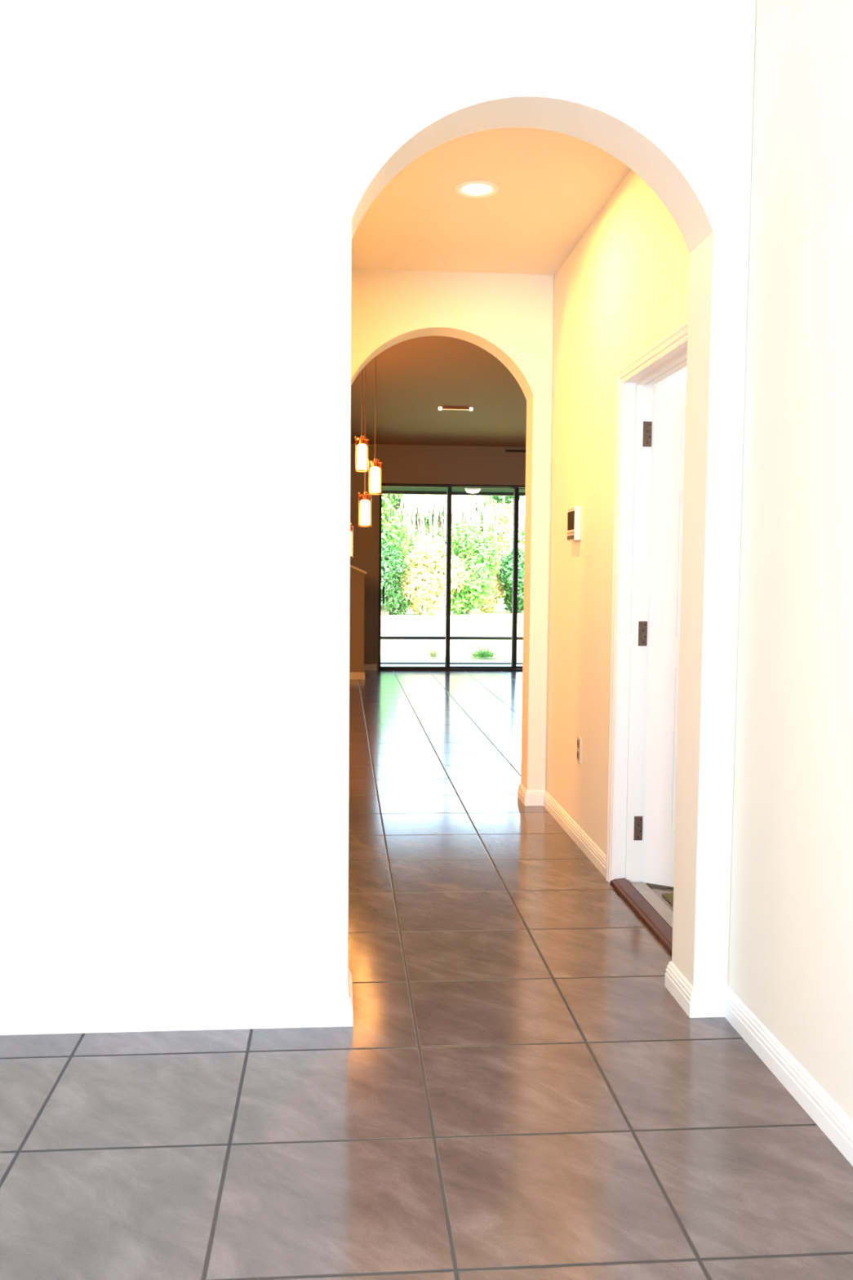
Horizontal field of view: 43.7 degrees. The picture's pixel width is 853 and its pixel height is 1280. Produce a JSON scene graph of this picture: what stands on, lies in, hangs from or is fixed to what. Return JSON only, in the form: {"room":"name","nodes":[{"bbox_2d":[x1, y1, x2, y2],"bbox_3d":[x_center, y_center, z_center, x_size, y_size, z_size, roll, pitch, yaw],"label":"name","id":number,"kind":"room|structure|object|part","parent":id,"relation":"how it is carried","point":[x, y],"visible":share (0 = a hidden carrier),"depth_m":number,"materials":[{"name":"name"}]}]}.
{"room":"house entry hallway","nodes":[
{"label":"house entry hallway","id":0,"kind":"room"},
{"bbox_2d":[349,564,366,679],"bbox_3d":[-1.393,-0.476,12.347,1.388,1.861,0.180,0,4,-5],"label":"wall","id":1,"kind":"structure","parent":0,"point":[357,575],"depth_m":12.35,"materials":[{"name":"beige paint"}]},
{"bbox_3d":[-1.402,0.416,12.338,1.376,0.083,0.014,0,4,-5],"label":"moulding","id":2,"kind":"part","parent":1,"relation":"part of","materials":[{"name":"beige paint"}]},
{"bbox_2d":[0,0,756,1003],"bbox_3d":[-1.167,-0.474,2.921,4.110,3.100,0.210,0,4,-5],"label":"wall","id":3,"kind":"structure","parent":0,"point":[187,187],"depth_m":2.87,"materials":[{"name":"beige paint"}]},
{"bbox_2d":[0,995,352,1035],"bbox_3d":[-1.714,1.037,2.865,3.024,0.083,0.014,0,4,-5],"label":"baseboard","id":4,"kind":"structure","parent":3,"relation":"attached to","point":[212,1014],"depth_m":2.94,"materials":[{"name":"white paint"}]},
{"bbox_2d":[347,968,352,1011],"bbox_3d":[-0.223,1.036,3.098,0.014,0.083,0.238,0,4,-5],"label":"baseboard","id":5,"kind":"structure","parent":3,"relation":"attached to","point":[349,976],"depth_m":3.09,"materials":[{"name":"white paint"}]},
{"bbox_2d":[664,960,693,1017],"bbox_3d":[0.757,1.040,3.178,0.014,0.083,0.238,0,4,-5],"label":"baseboard","id":6,"kind":"structure","parent":3,"relation":"attached to","point":[676,983],"depth_m":3.17,"materials":[{"name":"white paint"}]},
{"bbox_2d":[689,986,728,1017],"bbox_3d":[0.817,1.048,3.071,0.117,0.083,0.014,0,4,-5],"label":"baseboard","id":7,"kind":"structure","parent":3,"relation":"attached to","point":[704,1002],"depth_m":3.07,"materials":[{"name":"white paint"}]},
{"bbox_2d":[0,670,852,1279],"bbox_3d":[-0.726,0.983,5.374,8.200,0.120,16.450,0,4,-5],"label":"floor","id":8,"kind":"structure","parent":0,"point":[517,1088],"depth_m":2.55,"materials":[{"name":"tile"}]},
{"bbox_2d":[609,877,673,955],"bbox_3d":[0.858,1.018,3.966,0.142,0.026,0.810,0,4,-5],"label":"threshold","id":9,"kind":"object","parent":8,"relation":"on","point":[656,916],"visible":0.56,"depth_m":4.01,"materials":[{"name":"brown wood"}]},
{"bbox_2d":[662,893,673,906],"bbox_3d":[1.177,1.032,3.951,0.438,0.010,0.585,0,4,-5],"label":"door mat","id":10,"kind":"object","parent":8,"relation":"on","point":[668,896],"visible":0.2,"depth_m":4.18,"materials":[{"name":"beige fabric"}]},
{"bbox_2d":[350,443,525,670],"bbox_3d":[-1.472,-1.043,13.424,8.000,2.850,0.150,0,4,-5],"label":"wall","id":11,"kind":"structure","parent":0,"point":[401,464],"depth_m":13.41,"materials":[{"name":"beige paint"}]},
{"bbox_2d":[364,663,377,670],"bbox_3d":[-2.989,0.337,13.311,4.730,0.083,0.014,0,4,-5],"label":"baseboard","id":12,"kind":"structure","parent":11,"relation":"attached to","point":[366,666],"depth_m":13.49,"materials":[{"name":"white paint"}]},
{"bbox_2d":[378,483,525,671],"bbox_3d":[0.715,-0.790,13.597,2.650,2.365,0.172,0,4,-5],"label":"door","id":13,"kind":"structure","parent":11,"relation":"in","point":[516,488],"depth_m":13.56,"materials":[{"name":"brown metal"}]},
{"bbox_3d":[-0.545,-0.567,13.447,0.025,0.215,0.047,0,4,-5],"label":"pull handle","id":14,"kind":"part","parent":13,"relation":"part of","materials":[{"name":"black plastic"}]},
{"bbox_3d":[-0.141,-0.791,13.503,0.903,2.318,0.030,0,4,-5],"label":"sash","id":15,"kind":"part","parent":13,"relation":"part of","materials":[{"name":"clear glass"}]},
{"bbox_3d":[0.709,-0.790,13.613,0.920,2.318,0.030,0,4,-5],"label":"sash","id":16,"kind":"part","parent":13,"relation":"part of","materials":[{"name":"clear glass"}]},
{"bbox_3d":[1.558,-0.789,13.722,0.900,2.318,0.030,0,4,-5],"label":"sash","id":17,"kind":"part","parent":13,"relation":"part of","materials":[{"name":"clear glass"}]},
{"bbox_2d":[505,449,525,452],"bbox_3d":[1.690,-2.384,13.474,1.400,0.024,0.082,0,4,-5],"label":"curtain rod","id":18,"kind":"object","parent":11,"relation":"attached to","point":[510,451],"visible":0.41,"depth_m":13.39,"materials":[{"name":"black plastic"}]},
{"bbox_2d":[380,663,522,666],"bbox_3d":[-0.483,0.484,14.762,11.000,0.145,2.150,0,4,-5],"label":"floor","id":19,"kind":"structure","parent":0,"point":[381,664],"depth_m":15.55,"materials":[{"name":"concrete"}]},
{"bbox_2d":[380,490,525,664],"bbox_3d":[-0.545,-0.914,15.594,10.800,2.535,0.060,0,4,-5],"label":"screen frame","id":20,"kind":"object","parent":19,"relation":"on","point":[406,492],"visible":0.13,"depth_m":15.66,"materials":[{"name":"brown metal"}]},
{"bbox_3d":[-0.557,0.341,15.677,10.800,0.020,0.040,0,4,-5],"label":"plate","id":21,"kind":"part","parent":20,"relation":"part of","materials":[{"name":"brown metal"}]},
{"bbox_3d":[-0.554,-0.033,15.657,10.800,0.048,0.050,0,4,-5],"label":"kick rail","id":22,"kind":"part","parent":20,"relation":"part of","materials":[{"name":"brown metal"}]},
{"bbox_3d":[1.329,-0.893,15.747,0.045,2.470,0.040,0,4,-5],"label":"post","id":23,"kind":"part","parent":20,"relation":"part of","materials":[{"name":"brown metal"}]},
{"bbox_2d":[351,268,554,790],"bbox_3d":[0.000,-0.531,5.785,1.320,2.860,0.210,0,4,-5],"label":"wall","id":24,"kind":"structure","parent":0,"point":[508,316],"depth_m":5.65,"materials":[{"name":"beige paint"}]},
{"bbox_2d":[517,782,526,805],"bbox_3d":[0.535,0.857,5.921,0.014,0.083,0.238,0,4,-5],"label":"baseboard","id":25,"kind":"structure","parent":24,"relation":"attached to","point":[522,790],"depth_m":5.92,"materials":[{"name":"white paint"}]},
{"bbox_2d":[524,790,545,805],"bbox_3d":[0.595,0.865,5.813,0.117,0.083,0.014,0,4,-5],"label":"baseboard","id":26,"kind":"structure","parent":24,"relation":"attached to","point":[532,797],"depth_m":5.81,"materials":[{"name":"white paint"}]},
{"bbox_2d":[382,486,525,493],"bbox_3d":[-0.458,-2.177,14.587,11.000,0.120,2.150,0,4,-5],"label":"ceiling","id":27,"kind":"structure","parent":0,"point":[384,488],"depth_m":15.18,"materials":[{"name":"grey paint"}]},
{"bbox_2d":[465,488,480,493],"bbox_3d":[0.649,-2.094,14.908,0.220,0.066,0.220,0,4,-5],"label":"ceiling light","id":28,"kind":"object","parent":27,"relation":"attached to","point":[468,490],"visible":0.94,"depth_m":14.83,"materials":[{"name":"white glass"}]},
{"bbox_2d":[351,127,631,447],"bbox_3d":[-0.982,-2.197,8.194,8.120,0.150,10.478,0,4,-5],"label":"ceiling","id":29,"kind":"structure","parent":0,"point":[553,185],"depth_m":5.07,"materials":[{"name":"beige paint"}]},
{"bbox_2d":[350,356,382,557],"bbox_3d":[-0.511,-1.322,7.425,0.440,1.487,0.440,0,4,-5],"label":"pendant chandelier","id":30,"kind":"object","parent":29,"relation":"hanging from","point":[362,464],"visible":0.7,"depth_m":7.41,"materials":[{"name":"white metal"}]},
{"bbox_3d":[-0.563,-0.679,7.464,0.068,0.178,0.068,0,4,-5],"label":"lamp shade","id":31,"kind":"part","parent":30,"relation":"part of","materials":[{"name":"white glass"}]},
{"bbox_3d":[-0.453,-1.280,7.433,0.068,0.178,0.068,0,4,-5],"label":"lamp shade","id":32,"kind":"part","parent":30,"relation":"part of","materials":[{"name":"white glass"}]},
{"bbox_3d":[-0.449,-1.732,7.403,0.005,0.624,0.005,-1,4,-27],"label":"cord","id":33,"kind":"part","parent":30,"relation":"part of","materials":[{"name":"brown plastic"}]},
{"bbox_3d":[-0.438,-0.904,7.539,0.068,0.178,0.068,0,4,-5],"label":"lamp shade","id":34,"kind":"part","parent":30,"relation":"part of","materials":[{"name":"white glass"}]},
{"bbox_3d":[-0.432,-1.547,7.497,0.005,1.006,0.005,2,4,18],"label":"cord","id":35,"kind":"part","parent":30,"relation":"part of","materials":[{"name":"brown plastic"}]},
{"bbox_3d":[-0.358,-1.112,7.381,0.068,0.178,0.068,0,4,-5],"label":"lamp shade","id":36,"kind":"part","parent":30,"relation":"part of","materials":[{"name":"white glass"}]},
{"bbox_3d":[-0.353,-1.646,7.346,0.005,0.787,0.005,-1,4,-27],"label":"cord","id":37,"kind":"part","parent":30,"relation":"part of","materials":[{"name":"brown plastic"}]},
{"bbox_2d":[438,406,473,411],"bbox_3d":[0.282,-2.229,10.244,0.338,0.032,0.040,0,4,-5],"label":"track light","id":38,"kind":"object","parent":29,"relation":"attached to","point":[440,408],"visible":1,"depth_m":10.23,"materials":[{"name":"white metal"}]},
{"bbox_2d":[454,180,499,198],"bbox_3d":[0.208,-1.855,4.376,0.186,0.009,0.186,0,4,-5],"label":"recessed light","id":39,"kind":"object","parent":29,"relation":"in","point":[473,188],"visible":1,"depth_m":4.36,"materials":[{"name":"white paint"}]},
{"bbox_2d":[657,365,687,383],"bbox_3d":[1.960,-0.520,5.990,2.360,2.850,0.120,0,4,-5],"label":"wall","id":40,"kind":"structure","parent":0,"point":[680,375],"depth_m":5.82,"materials":[{"name":"beige paint"}]},
{"bbox_2d":[545,0,852,1120],"bbox_3d":[1.069,-0.363,1.574,0.130,3.100,8.780,0,4,-5],"label":"wall","id":41,"kind":"structure","parent":0,"point":[623,288],"depth_m":2.74,"materials":[{"name":"beige paint"}]},
{"bbox_2d":[567,506,581,541],"bbox_3d":[0.704,-0.555,5.073,0.032,0.159,0.167,0,4,-5],"label":"alarm keypad","id":42,"kind":"object","parent":41,"relation":"attached to","point":[574,514],"visible":1,"depth_m":5.00,"materials":[{"name":"white plastic"}]},
{"bbox_2d":[543,790,606,877],"bbox_3d":[0.703,0.911,5.124,0.014,0.083,1.408,0,4,-5],"label":"baseboard","id":43,"kind":"structure","parent":41,"relation":"attached to","point":[597,857],"depth_m":5.00,"materials":[{"name":"white paint"}]},
{"bbox_2d":[576,735,582,763],"bbox_3d":[0.717,0.515,4.995,0.010,0.120,0.075,0,4,-5],"label":"wall outlet","id":44,"kind":"object","parent":41,"relation":"attached to","point":[579,739],"visible":1,"depth_m":4.98,"materials":[{"name":"beige plastic"}]},
{"bbox_2d":[605,371,623,882],"bbox_3d":[0.769,-0.041,4.328,0.019,2.088,0.056,0,4,-5],"label":"trim","id":45,"kind":"structure","parent":41,"relation":"attached to","point":[620,385],"depth_m":4.32,"materials":[{"name":"white paint"}]},
{"bbox_2d":[613,342,687,887],"bbox_3d":[1.022,0.012,3.820,0.921,2.055,0.783,3,4,29],"label":"door","id":46,"kind":"structure","parent":41,"relation":"in","point":[654,428],"depth_m":4.28,"materials":[{"name":"white paint"}]},
{"bbox_2d":[617,320,688,382],"bbox_3d":[0.814,-1.025,3.827,0.019,0.056,0.930,0,4,-5],"label":"trim","id":47,"kind":"structure","parent":41,"relation":"attached to","point":[677,337],"depth_m":3.77,"materials":[{"name":"white paint"}]},
{"bbox_2d":[724,986,852,1165],"bbox_3d":[1.102,1.240,0.192,0.014,0.083,5.812,0,4,-5],"label":"baseboard","id":48,"kind":"structure","parent":41,"relation":"attached to","point":[835,1123],"depth_m":2.61,"materials":[{"name":"white paint"}]},
{"label":"outside","id":49,"kind":"structure","parent":0,"visible":0},
{"bbox_2d":[380,597,523,662],"bbox_3d":[2.304,-0.910,36.086,80.000,0.078,40.000,0,4,-5],"label":"patio","id":50,"kind":"structure","parent":49,"point":[498,623],"depth_m":23.77,"materials":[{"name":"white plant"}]},
{"bbox_2d":[381,539,412,615],"bbox_3d":[-1.316,-1.948,33.605,1.977,2.442,2.155,0,4,-5],"label":"leafy shrub","id":51,"kind":"object","parent":50,"relation":"on","point":[391,567],"visible":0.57,"depth_m":33.28,"materials":[{"name":"green plant"}]},
{"bbox_2d":[381,493,416,584],"bbox_3d":[-1.855,-3.922,34.590,3.060,6.136,2.869,2,4,16],"label":"broadleaf tree","id":52,"kind":"object","parent":50,"relation":"on","point":[388,526],"visible":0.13,"depth_m":34.43,"materials":[{"name":"green plant"}]},
{"bbox_2d":[385,494,446,607],"bbox_3d":[-0.597,-3.898,39.690,2.975,5.441,3.446,-2,5,-36],"label":"tree","id":53,"kind":"object","parent":50,"relation":"on","point":[427,530],"visible":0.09,"depth_m":38.88,"materials":[{"name":"green plant"}]},
{"bbox_2d":[395,533,468,615],"bbox_3d":[0.098,-2.084,34.029,2.470,2.690,1.966,0,4,-5],"label":"flowering shrub","id":54,"kind":"object","parent":50,"relation":"on","point":[428,579],"visible":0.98,"depth_m":33.65,"materials":[{"name":"yellow plant"}]},
{"bbox_2d":[426,646,442,657],"bbox_3d":[0.121,0.198,17.620,0.361,0.174,0.374,1,4,9],"label":"ornamental grass","id":55,"kind":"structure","parent":50,"relation":"on","point":[433,653],"depth_m":17.58,"materials":[{"name":"yellow plant"}]},
{"bbox_2d":[386,493,523,612],"bbox_3d":[0.628,-4.039,36.505,5.421,6.151,2.767,0,4,-5],"label":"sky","id":56,"kind":"structure","parent":50,"relation":"on","point":[464,508],"depth_m":35.88,"materials":[{"name":"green plant"}]},
{"bbox_2d":[442,518,502,614],"bbox_3d":[1.514,-2.396,34.807,1.800,3.196,2.081,2,4,21],"label":"leafy shrub","id":57,"kind":"object","parent":50,"relation":"on","point":[474,552],"visible":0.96,"depth_m":34.55,"materials":[{"name":"green plant"}]},
{"bbox_2d":[438,495,524,599],"bbox_3d":[2.161,-3.530,39.189,3.877,4.823,3.609,2,4,26],"label":"broadleaf tree","id":58,"kind":"object","parent":50,"relation":"on","point":[505,517],"visible":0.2,"depth_m":38.04,"materials":[{"name":"green plant"}]},
{"bbox_2d":[456,642,507,657],"bbox_3d":[0.933,0.176,17.783,1.329,0.210,1.363,0,4,-5],"label":"ornamental grass","id":59,"kind":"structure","parent":50,"relation":"on","point":[486,653],"depth_m":17.70,"materials":[{"name":"green plant"}]},
{"bbox_2d":[474,570,505,613],"bbox_3d":[2.113,-1.787,36.584,1.314,1.796,1.029,0,4,-5],"label":"leafy shrub","id":60,"kind":"object","parent":50,"relation":"on","point":[500,592],"visible":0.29,"depth_m":36.40,"materials":[{"name":"yellow plant"}]},
{"bbox_2d":[497,547,524,613],"bbox_3d":[3.065,-2.046,36.328,1.437,2.361,1.539,0,4,-5],"label":"leafy shrub","id":61,"kind":"object","parent":50,"relation":"on","point":[505,572],"visible":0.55,"depth_m":35.99,"materials":[{"name":"green plant"}]},
{"bbox_2d":[518,516,524,545],"bbox_3d":[5.138,-3.586,38.915,3.581,5.027,2.624,-3,5,-42],"label":"broadleaf tree","id":62,"kind":"object","parent":50,"relation":"on","point":[522,533],"visible":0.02,"depth_m":38.62,"materials":[{"name":"green plant"}]}
]}

